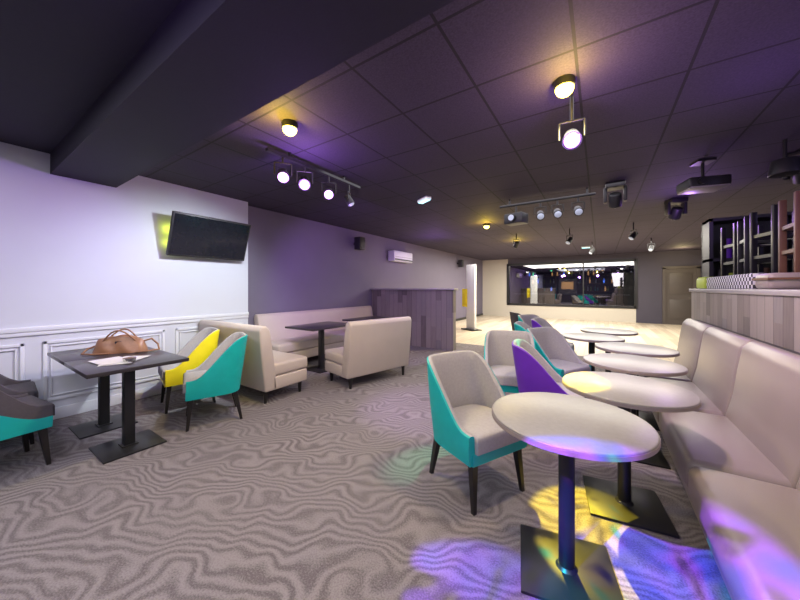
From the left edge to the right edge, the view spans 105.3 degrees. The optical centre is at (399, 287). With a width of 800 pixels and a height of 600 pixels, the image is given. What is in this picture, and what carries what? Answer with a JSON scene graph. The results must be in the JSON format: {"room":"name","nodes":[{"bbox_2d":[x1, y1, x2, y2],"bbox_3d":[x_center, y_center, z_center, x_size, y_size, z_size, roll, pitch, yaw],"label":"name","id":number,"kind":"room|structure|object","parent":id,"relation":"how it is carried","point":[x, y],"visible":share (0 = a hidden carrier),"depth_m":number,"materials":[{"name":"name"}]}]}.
{"room":"entertainment venue","nodes":[
{"label":"entertainment venue","id":0,"kind":"room"},
{"bbox_2d":[0,0,181,153],"bbox_3d":[-1.282,-1.450,-0.678,9.000,0.100,3.860,0,0,33],"label":"ceiling","id":1,"kind":"structure","parent":0,"point":[57,57],"depth_m":1.83,"materials":[{"name":"paint"}]},
{"bbox_2d":[0,142,247,407],"bbox_3d":[-4.236,-0.010,2.658,0.400,2.780,5.800,0,0,33],"label":"wall","id":2,"kind":"structure","parent":0,"point":[73,251],"depth_m":3.45,"materials":[{"name":"white paint"}]},
{"bbox_2d":[53,384,182,419],"bbox_3d":[-4.061,1.320,2.543,0.020,0.120,5.800,0,0,33],"label":"baseboard","id":3,"kind":"structure","parent":2,"relation":"attached to","point":[85,406],"depth_m":3.46,"materials":[{"name":"white wood"}]},
{"bbox_2d":[0,322,243,401],"bbox_3d":[-4.057,0.865,2.552,0.016,0.630,5.620,0,0,33],"label":"trim","id":4,"kind":"structure","parent":2,"relation":"attached to","point":[22,345],"depth_m":3.24,"materials":[{"name":"white wood"}]},
{"bbox_2d":[0,312,248,337],"bbox_3d":[-4.056,0.435,2.540,0.030,0.090,5.800,0,0,33],"label":"trim","id":5,"kind":"structure","parent":2,"relation":"attached to","point":[66,328],"depth_m":3.53,"materials":[{"name":"white wood"}]},
{"bbox_2d":[166,211,250,260],"bbox_3d":[-2.695,-0.700,4.338,0.325,0.557,1.020,0,0,33],"label":"wall tv","id":6,"kind":"object","parent":2,"relation":"attached to","point":[190,235],"visible":1,"depth_m":4.23,"materials":[{"name":"plastic"}]},
{"bbox_2d":[50,0,454,187],"bbox_3d":[-0.081,-1.345,1.153,9.000,0.310,0.520,0,0,33],"label":"beam","id":7,"kind":"structure","parent":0,"point":[209,65],"depth_m":1.68,"materials":[{"name":"paint"}]},
{"bbox_2d":[254,306,372,357],"bbox_3d":[-1.370,0.915,6.339,0.704,0.930,3.100,0,0,33],"label":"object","id":8,"kind":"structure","parent":0,"point":[293,341],"depth_m":5.71,"materials":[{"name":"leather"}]},
{"bbox_2d":[248,206,482,324],"bbox_3d":[0.697,-0.010,10.365,0.200,2.780,12.500,0,0,33],"label":"wall","id":9,"kind":"structure","parent":0,"point":[295,263],"depth_m":6.67,"materials":[{"name":"paint"}]},
{"bbox_2d":[354,236,364,249],"bbox_3d":[-0.999,-1.070,7.351,0.267,0.300,0.200,0,0,33],"label":"wall speaker","id":10,"kind":"object","parent":9,"relation":"attached to","point":[359,242],"visible":1,"depth_m":7.25,"materials":[{"name":"plastic"}]},
{"bbox_2d":[388,250,411,262],"bbox_3d":[0.028,-0.910,8.950,0.232,0.300,1.000,0,0,33],"label":"air conditioner","id":11,"kind":"object","parent":9,"relation":"attached to","point":[393,255],"visible":1,"depth_m":8.74,"materials":[{"name":"white plastic"}]},
{"bbox_2d":[457,260,463,266],"bbox_3d":[2.510,-1.020,12.704,0.267,0.300,0.200,0,0,33],"label":"wall speaker","id":12,"kind":"object","parent":9,"relation":"attached to","point":[460,263],"visible":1,"depth_m":12.62,"materials":[{"name":"plastic"}]},
{"bbox_2d":[456,313,482,320],"bbox_3d":[0.789,1.330,10.304,0.020,0.100,12.500,0,0,33],"label":"baseboard","id":13,"kind":"structure","parent":9,"relation":"attached to","point":[462,318],"depth_m":13.31,"materials":[{"name":"plastic"}]},
{"bbox_2d":[0,315,731,599],"bbox_3d":[2.787,1.430,5.527,9.000,0.100,18.700,0,0,33],"label":"floor","id":14,"kind":"structure","parent":0,"point":[326,490],"depth_m":1.92,"materials":[{"name":"carpet"}]},
{"bbox_2d":[0,374,38,444],"bbox_3d":[-3.587,0.946,2.632,0.552,0.868,0.582,0,0,37],"label":"tub chair","id":15,"kind":"object","parent":14,"relation":"on","point":[9,386],"visible":0.55,"depth_m":2.75,"materials":[{"name":"fabric"}]},
{"bbox_2d":[0,390,54,464],"bbox_3d":[-3.062,0.946,2.252,0.552,0.868,0.582,0,0,25],"label":"tub chair","id":16,"kind":"object","parent":14,"relation":"on","point":[23,414],"visible":1,"depth_m":2.28,"materials":[{"name":"fabric"}]},
{"bbox_2d":[47,346,154,439],"bbox_3d":[-2.969,1.004,3.059,0.700,0.749,0.660,0,0,33],"label":"pedestal table","id":17,"kind":"object","parent":14,"relation":"on","point":[105,422],"visible":0.73,"depth_m":3.01,"materials":[{"name":"laminate"}]},
{"bbox_2d":[81,328,159,354],"bbox_3d":[-2.708,0.515,2.983,0.596,0.227,0.198,0,0,-19],"label":"leather handbag","id":18,"kind":"object","parent":17,"relation":"on","point":[124,343],"visible":1,"depth_m":2.94,"materials":[{"name":"brown leather"}]},
{"bbox_2d":[64,350,188,463],"bbox_3d":[-2.375,1.004,2.669,0.700,0.749,0.660,0,0,33],"label":"pedestal table","id":19,"kind":"object","parent":14,"relation":"on","point":[131,442],"visible":0.97,"depth_m":2.63,"materials":[{"name":"laminate"}]},
{"bbox_2d":[87,355,150,366],"bbox_3d":[-2.441,0.610,2.630,0.421,0.036,0.370,0,0,-27],"label":"paper sheets","id":20,"kind":"object","parent":19,"relation":"on","point":[126,359],"visible":1,"depth_m":2.58,"materials":[{"name":"white paper"}]},
{"bbox_2d":[158,327,219,413],"bbox_3d":[-2.534,0.946,3.688,0.582,0.868,0.552,0,0,-43],"label":"tub chair","id":21,"kind":"object","parent":14,"relation":"on","point":[199,348],"visible":0.59,"depth_m":3.53,"materials":[{"name":"yellow fabric"}]},
{"bbox_2d":[183,332,247,431],"bbox_3d":[-1.968,0.946,3.267,0.582,0.868,0.552,0,0,-35],"label":"tub chair","id":22,"kind":"object","parent":14,"relation":"on","point":[220,373],"visible":1,"depth_m":3.10,"materials":[{"name":"teal fabric"}]},
{"bbox_2d":[198,319,306,403],"bbox_3d":[-2.047,0.915,4.210,1.500,0.930,0.704,0,0,33],"label":"sofa","id":23,"kind":"object","parent":14,"relation":"on","point":[265,369],"visible":0.64,"depth_m":3.70,"materials":[{"name":"leather"}]},
{"bbox_2d":[285,321,345,372],"bbox_3d":[-1.344,1.004,5.210,0.680,0.749,0.950,0,0,33],"label":"dining table","id":24,"kind":"object","parent":14,"relation":"on","point":[320,327],"visible":0.79,"depth_m":5.16,"materials":[{"name":"laminate"}]},
{"bbox_2d":[342,316,393,320],"bbox_3d":[-0.614,1.004,6.322,0.680,0.749,0.950,0,0,33],"label":"dining table","id":25,"kind":"object","parent":14,"relation":"on","point":[367,317],"visible":0.16,"depth_m":6.30,"materials":[{"name":"laminate"}]},
{"bbox_2d":[325,316,411,388],"bbox_3d":[-0.471,0.915,4.679,1.150,0.930,0.704,0,0,-43],"label":"sofa","id":26,"kind":"object","parent":14,"relation":"on","point":[371,346],"visible":1,"depth_m":4.35,"materials":[{"name":"leather"}]},
{"bbox_2d":[371,288,457,350],"bbox_3d":[0.273,0.695,7.384,2.320,1.370,0.250,0,0,33],"label":"wall","id":27,"kind":"structure","parent":14,"relation":"on","point":[432,311],"depth_m":7.10,"materials":[{"name":"laminate"}]},
{"bbox_2d":[461,264,481,330],"bbox_3d":[2.325,0.305,10.113,0.400,2.150,0.720,0,0,-24],"label":"column","id":28,"kind":"structure","parent":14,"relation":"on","point":[468,294],"depth_m":10.03,"materials":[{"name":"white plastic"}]},
{"bbox_2d":[427,350,526,515],"bbox_3d":[0.515,0.946,2.193,0.552,0.868,0.582,0,0,-30],"label":"tub chair","id":29,"kind":"object","parent":14,"relation":"on","point":[464,389],"visible":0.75,"depth_m":2.11,"materials":[{"name":"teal fabric"}]},
{"bbox_2d":[484,330,535,392],"bbox_3d":[1.228,0.946,3.422,0.552,0.868,0.582,0,0,18],"label":"tub chair","id":30,"kind":"object","parent":14,"relation":"on","point":[498,351],"visible":0.38,"depth_m":3.60,"materials":[{"name":"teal fabric"}]},
{"bbox_2d":[510,311,520,330],"bbox_3d":[2.660,0.946,6.485,0.582,0.868,0.552,0,0,3],"label":"tub chair","id":31,"kind":"object","parent":14,"relation":"on","point":[513,316],"visible":0.2,"depth_m":6.43,"materials":[{"name":"fabric"}]},
{"bbox_2d":[514,321,530,330],"bbox_3d":[1.970,0.946,4.420,0.582,0.868,0.552,0,0,28],"label":"tub chair","id":32,"kind":"object","parent":14,"relation":"on","point":[519,325],"visible":0.12,"depth_m":4.44,"materials":[{"name":"teal fabric"}]},
{"bbox_2d":[518,314,539,327],"bbox_3d":[2.534,0.946,5.654,0.552,0.868,0.582,0,0,-27],"label":"tub chair","id":33,"kind":"object","parent":14,"relation":"on","point":[526,318],"visible":0.09,"depth_m":5.88,"materials":[{"name":"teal fabric"}]},
{"bbox_2d":[512,339,583,397],"bbox_3d":[1.338,0.946,2.798,0.582,0.868,0.552,0,0,23],"label":"tub chair","id":34,"kind":"object","parent":14,"relation":"on","point":[534,373],"visible":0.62,"depth_m":2.64,"materials":[{"name":"purple fabric"}]},
{"bbox_2d":[531,318,573,349],"bbox_3d":[2.469,0.946,4.962,0.582,0.868,0.552,0,0,38],"label":"tub chair","id":35,"kind":"object","parent":14,"relation":"on","point":[536,322],"visible":0.18,"depth_m":5.15,"materials":[{"name":"purple fabric"}]},
{"bbox_2d":[526,327,590,398],"bbox_3d":[1.892,0.946,3.708,0.552,0.868,0.582,0,0,-27],"label":"tub chair","id":36,"kind":"object","parent":14,"relation":"on","point":[550,343],"visible":0.56,"depth_m":3.85,"materials":[{"name":"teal fabric"}]},
{"bbox_2d":[492,392,660,599],"bbox_3d":[0.818,1.004,1.497,0.704,0.751,0.704,0,0,21],"label":"round pedestal table","id":37,"kind":"object","parent":14,"relation":"on","point":[560,565],"visible":1,"depth_m":1.46,"materials":[{"name":"grey laminate"}]},
{"bbox_2d":[562,332,624,397],"bbox_3d":[2.491,1.004,3.963,0.704,0.751,0.704,0,0,13],"label":"round pedestal table","id":38,"kind":"object","parent":14,"relation":"on","point":[591,338],"visible":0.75,"depth_m":3.93,"materials":[{"name":"grey laminate"}]},
{"bbox_2d":[580,328,637,371],"bbox_3d":[3.072,1.004,4.503,0.704,0.751,0.704,0,0,23],"label":"round pedestal table","id":39,"kind":"object","parent":14,"relation":"on","point":[609,331],"visible":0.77,"depth_m":4.40,"materials":[{"name":"grey laminate"}]},
{"bbox_2d":[562,371,700,538],"bbox_3d":[1.436,1.004,1.952,0.704,0.751,0.704,0,0,25],"label":"round pedestal table","id":40,"kind":"object","parent":14,"relation":"on","point":[619,501],"visible":0.99,"depth_m":1.89,"materials":[{"name":"grey laminate"}]},
{"bbox_2d":[583,353,687,469],"bbox_3d":[1.968,1.004,2.596,0.704,0.751,0.704,0,0,28],"label":"round pedestal table","id":41,"kind":"object","parent":14,"relation":"on","point":[635,365],"visible":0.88,"depth_m":2.47,"materials":[{"name":"grey laminate"}]},
{"bbox_2d":[595,342,679,430],"bbox_3d":[2.470,1.004,3.211,0.704,0.751,0.704,0,0,33],"label":"round pedestal table","id":42,"kind":"object","parent":14,"relation":"on","point":[646,350],"visible":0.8,"depth_m":3.12,"materials":[{"name":"grey laminate"}]},
{"bbox_2d":[639,319,799,599],"bbox_3d":[2.029,0.875,1.850,0.595,1.010,4.720,0,0,33],"label":"bench","id":43,"kind":"object","parent":14,"relation":"on","point":[736,456],"visible":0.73,"depth_m":1.60,"materials":[{"name":"leather"}]},
{"bbox_2d":[689,289,799,352],"bbox_3d":[2.646,0.695,1.583,0.750,1.370,5.250,0,0,33],"label":"partition wall","id":44,"kind":"structure","parent":14,"relation":"on","point":[772,316],"depth_m":2.31,"materials":[{"name":"laminate"}]},
{"bbox_2d":[696,277,707,288],"bbox_3d":[3.722,-0.060,3.688,0.140,0.140,0.350,0,0,33],"label":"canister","id":45,"kind":"object","parent":44,"relation":"on","point":[701,283],"visible":0.49,"depth_m":3.66,"materials":[{"name":"plastic"}]},
{"bbox_2d":[707,273,764,288],"bbox_3d":[3.217,-0.055,2.955,0.100,0.130,1.230,0,0,33],"label":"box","id":46,"kind":"object","parent":44,"relation":"on","point":[741,281],"visible":0.76,"depth_m":2.79,"materials":[{"name":"cardboard"}]},
{"bbox_2d":[721,223,770,275],"bbox_3d":[3.984,-0.362,3.486,0.360,0.740,0.360,0,0,28],"label":"shelving unit","id":47,"kind":"object","parent":44,"relation":"on","point":[760,228],"visible":0.37,"depth_m":3.54,"materials":[{"name":"grey metal"}]},
{"bbox_2d":[737,211,793,274],"bbox_3d":[3.743,-0.362,3.119,0.360,0.740,0.360,0,0,39],"label":"shelving unit","id":48,"kind":"object","parent":44,"relation":"on","point":[740,241],"visible":0.34,"depth_m":3.10,"materials":[{"name":"grey metal"}]},
{"bbox_2d":[750,204,793,272],"bbox_3d":[3.501,-0.362,2.751,0.360,0.740,0.360,0,0,25],"label":"shelving unit","id":49,"kind":"object","parent":44,"relation":"on","point":[773,234],"visible":0.35,"depth_m":2.79,"materials":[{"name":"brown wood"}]},
{"bbox_2d":[751,272,799,288],"bbox_3d":[2.809,-0.050,2.260,0.200,0.120,0.280,0,0,33],"label":"storage box","id":50,"kind":"object","parent":44,"relation":"on","point":[791,280],"visible":0.95,"depth_m":2.18,"materials":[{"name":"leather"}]},
{"bbox_2d":[778,191,799,272],"bbox_3d":[3.227,-0.362,2.332,0.360,0.740,0.360,0,0,37],"label":"shelving unit","id":51,"kind":"object","parent":44,"relation":"on","point":[783,227],"visible":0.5,"depth_m":2.52,"materials":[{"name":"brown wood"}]},
{"bbox_2d":[702,211,792,276],"bbox_3d":[4.944,0.205,4.094,1.220,2.350,0.370,0,0,33],"label":"shelving unit","id":52,"kind":"object","parent":14,"relation":"on","point":[711,228],"visible":0.22,"depth_m":4.27,"materials":[{"name":"wood"}]},
{"bbox_2d":[139,0,799,259],"bbox_3d":[3.987,-1.450,7.358,9.000,0.100,14.320,0,0,33],"label":"ceiling","id":53,"kind":"structure","parent":0,"point":[459,107],"depth_m":2.64,"materials":[{"name":"tile"}]},
{"bbox_2d":[282,119,297,135],"bbox_3d":[-0.935,-1.346,2.586,0.130,0.107,0.130,0,0,33],"label":"ceiling spotlight","id":54,"kind":"object","parent":53,"relation":"attached to","point":[289,126],"depth_m":2.54,"materials":[{"name":"white glass"}]},
{"bbox_2d":[265,147,359,188],"bbox_3d":[-0.912,-1.360,3.497,0.040,0.080,1.350,0,0,33],"label":"track","id":55,"kind":"object","parent":53,"relation":"attached to","point":[288,157],"visible":1,"depth_m":3.34,"materials":[{"name":"black metal"}]},
{"bbox_2d":[274,157,291,183],"bbox_3d":[-1.183,-1.182,3.077,0.185,0.272,0.164,0,0,37],"label":"track spotlight","id":56,"kind":"object","parent":55,"relation":"hanging from","point":[282,176],"visible":1,"depth_m":3.03,"materials":[{"name":"metal"}]},
{"bbox_2d":[296,166,312,190],"bbox_3d":[-1.031,-1.182,3.304,0.164,0.272,0.185,0,0,14],"label":"track spotlight","id":57,"kind":"object","parent":55,"relation":"hanging from","point":[304,183],"visible":1,"depth_m":3.27,"materials":[{"name":"metal"}]},
{"bbox_2d":[321,176,335,199],"bbox_3d":[-0.842,-1.173,3.598,0.176,0.289,0.188,0,0,-15],"label":"track spotlight","id":58,"kind":"object","parent":55,"relation":"hanging from","point":[328,194],"visible":1,"depth_m":3.55,"materials":[{"name":"plastic"}]},
{"bbox_2d":[344,185,354,206],"bbox_3d":[-0.645,-1.180,3.894,0.128,0.276,0.124,0,0,-38],"label":"track spotlight","id":59,"kind":"object","parent":55,"relation":"hanging from","point":[348,199],"visible":1,"depth_m":3.86,"materials":[{"name":"plastic"}]},
{"bbox_2d":[417,196,430,203],"bbox_3d":[0.377,-1.371,4.751,0.100,0.058,0.260,0,0,-27],"label":"exit light","id":60,"kind":"object","parent":53,"relation":"attached to","point":[424,199],"visible":1,"depth_m":4.69,"materials":[{"name":"white plastic"}]},
{"bbox_2d":[483,223,489,228],"bbox_3d":[1.888,-1.346,6.654,0.130,0.107,0.130,0,0,33],"label":"ceiling spotlight","id":61,"kind":"object","parent":53,"relation":"attached to","point":[486,225],"depth_m":6.61,"materials":[{"name":"white glass"}]},
{"bbox_2d":[513,233,519,247],"bbox_3d":[2.991,-1.211,7.852,0.159,0.377,0.174,0,0,-41],"label":"spotlight","id":62,"kind":"object","parent":53,"relation":"in","point":[516,243],"visible":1,"depth_m":7.83,"materials":[{"name":"plastic"}]},
{"bbox_2d":[500,188,595,208],"bbox_3d":[2.156,-1.339,4.565,1.300,0.122,0.044,0,0,33],"label":"bar","id":63,"kind":"object","parent":53,"relation":"attached to","point":[587,194],"visible":1,"depth_m":4.50,"materials":[{"name":"black metal"}]},
{"bbox_2d":[504,207,527,225],"bbox_3d":[1.801,-1.137,4.766,0.276,0.275,0.300,0,0,-42],"label":"light","id":64,"kind":"object","parent":63,"relation":"hanging from","point":[517,218],"visible":1,"depth_m":4.68,"materials":[{"name":"plastic"}]},
{"bbox_2d":[534,203,546,219],"bbox_3d":[2.113,-1.146,4.589,0.168,0.265,0.178,0,0,21],"label":"track spotlight","id":65,"kind":"object","parent":63,"relation":"hanging from","point":[540,214],"visible":1,"depth_m":4.56,"materials":[{"name":"plastic"}]},
{"bbox_2d":[551,201,563,217],"bbox_3d":[2.305,-1.146,4.463,0.168,0.265,0.178,0,0,21],"label":"track spotlight","id":66,"kind":"object","parent":63,"relation":"hanging from","point":[557,213],"visible":1,"depth_m":4.43,"materials":[{"name":"plastic"}]},
{"bbox_2d":[571,198,584,215],"bbox_3d":[2.523,-1.146,4.321,0.168,0.265,0.178,0,0,21],"label":"track spotlight","id":67,"kind":"object","parent":63,"relation":"hanging from","point":[578,210],"visible":1,"depth_m":4.29,"materials":[{"name":"plastic"}]},
{"bbox_2d":[554,74,575,97],"bbox_3d":[1.110,-1.346,2.058,0.130,0.107,0.130,0,0,33],"label":"ceiling spotlight","id":68,"kind":"object","parent":53,"relation":"attached to","point":[564,85],"depth_m":2.02,"materials":[{"name":"white glass"}]},
{"bbox_2d":[565,229,572,244],"bbox_3d":[3.987,-1.211,7.186,0.159,0.377,0.174,0,0,37],"label":"spotlight","id":69,"kind":"object","parent":53,"relation":"in","point":[568,241],"visible":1,"depth_m":7.15,"materials":[{"name":"plastic"}]},
{"bbox_2d":[558,93,585,149],"bbox_3d":[1.239,-1.193,2.194,0.185,0.414,0.164,0,0,-31],"label":"spotlight","id":70,"kind":"object","parent":53,"relation":"in","point":[572,138],"visible":1,"depth_m":2.16,"materials":[{"name":"plastic"}]},
{"bbox_2d":[589,242,594,253],"bbox_3d":[5.857,-1.211,9.310,0.174,0.377,0.159,0,0,-35],"label":"spotlight","id":71,"kind":"object","parent":53,"relation":"in","point":[592,250],"visible":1,"depth_m":9.28,"materials":[{"name":"plastic"}]},
{"bbox_2d":[603,180,626,207],"bbox_3d":[2.884,-1.234,4.088,0.260,0.332,0.220,0,0,33],"label":"moving-head light","id":72,"kind":"object","parent":53,"relation":"hanging from","point":[615,198],"visible":1,"depth_m":4.04,"materials":[{"name":"plastic"}]},
{"bbox_2d":[628,222,637,239],"bbox_3d":[4.991,-1.211,6.531,0.174,0.377,0.159,0,0,-30],"label":"spotlight","id":73,"kind":"object","parent":53,"relation":"in","point":[634,234],"visible":1,"depth_m":6.50,"materials":[{"name":"plastic"}]},
{"bbox_2d":[647,238,654,250],"bbox_3d":[7.030,-1.211,8.536,0.174,0.377,0.159,0,0,-1],"label":"spotlight","id":74,"kind":"object","parent":53,"relation":"in","point":[651,247],"visible":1,"depth_m":8.50,"materials":[{"name":"plastic"}]},
{"bbox_2d":[664,197,688,219],"bbox_3d":[4.345,-1.234,4.804,0.260,0.332,0.220,0,0,13],"label":"moving-head light","id":75,"kind":"object","parent":53,"relation":"hanging from","point":[675,213],"visible":1,"depth_m":4.76,"materials":[{"name":"plastic"}]},
{"bbox_2d":[676,158,731,194],"bbox_3d":[3.343,-1.240,3.357,0.360,0.320,0.320,0,0,18],"label":"ceiling projector","id":76,"kind":"object","parent":53,"relation":"hanging from","point":[703,184],"depth_m":3.30,"materials":[{"name":"plastic"}]},
{"bbox_2d":[767,139,799,177],"bbox_3d":[3.634,-1.235,2.879,0.217,0.330,0.217,0,0,33],"label":"light","id":77,"kind":"object","parent":53,"relation":"hanging from","point":[786,166],"visible":1,"depth_m":2.85,"materials":[{"name":"plastic"}]},
{"bbox_2d":[782,150,799,184],"bbox_3d":[4.150,-1.234,3.138,0.220,0.332,0.260,0,0,-27],"label":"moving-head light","id":78,"kind":"object","parent":53,"relation":"hanging from","point":[795,178],"visible":0.41,"depth_m":3.15,"materials":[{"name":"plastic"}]},
{"bbox_2d":[509,261,633,305],"bbox_3d":[9.209,-0.010,16.144,6.700,2.780,0.100,0,0,33],"label":"wall","id":79,"kind":"structure","parent":0,"point":[517,274],"depth_m":16.01,"materials":[{"name":"paint"},{"name":"black metal"}]},
{"bbox_2d":[483,250,701,323],"bbox_3d":[7.858,-0.010,13.263,9.000,2.780,0.200,0,0,33],"label":"wall","id":80,"kind":"structure","parent":0,"point":[650,264],"depth_m":12.67,"materials":[{"name":"paint"}]},
{"bbox_2d":[507,258,637,308],"bbox_3d":[7.342,-0.170,13.524,5.050,2.000,0.130,0,0,33],"label":"window","id":81,"kind":"structure","parent":80,"relation":"in","point":[635,306],"depth_m":13.11,"materials":[{"name":"black metal"}]},
{"bbox_2d":[662,265,699,324],"bbox_3d":[10.470,0.280,11.364,1.050,2.200,0.112,0,0,33],"label":"door","id":82,"kind":"structure","parent":80,"relation":"in","point":[677,281],"depth_m":11.42,"materials":[{"name":"paint"}]},
{"bbox_3d":[8.387,1.430,14.889,6.700,0.100,3.100,0,0,33],"label":"floor","id":83,"kind":"structure","parent":0,"visible":0},
{"bbox_2d":[514,293,630,305],"bbox_3d":[8.097,0.830,14.721,4.800,1.100,0.700,0,0,33],"label":"countertop","id":84,"kind":"structure","parent":83,"relation":"on","point":[532,298],"depth_m":14.35,"materials":[{"name":"brown wood"}]},
{"bbox_2d":[559,279,576,293],"bbox_3d":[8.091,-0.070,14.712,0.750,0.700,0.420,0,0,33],"label":"picture","id":85,"kind":"object","parent":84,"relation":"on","point":[566,286],"visible":1,"depth_m":14.53,"materials":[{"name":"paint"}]},
{"bbox_2d":[527,269,619,293],"bbox_3d":[8.937,0.223,15.993,4.210,2.315,0.350,0,0,33],"label":"shelf","id":86,"kind":"object","parent":83,"relation":"on","point":[556,272],"visible":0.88,"depth_m":15.62,"materials":[{"name":"brown wood"}]}
]}

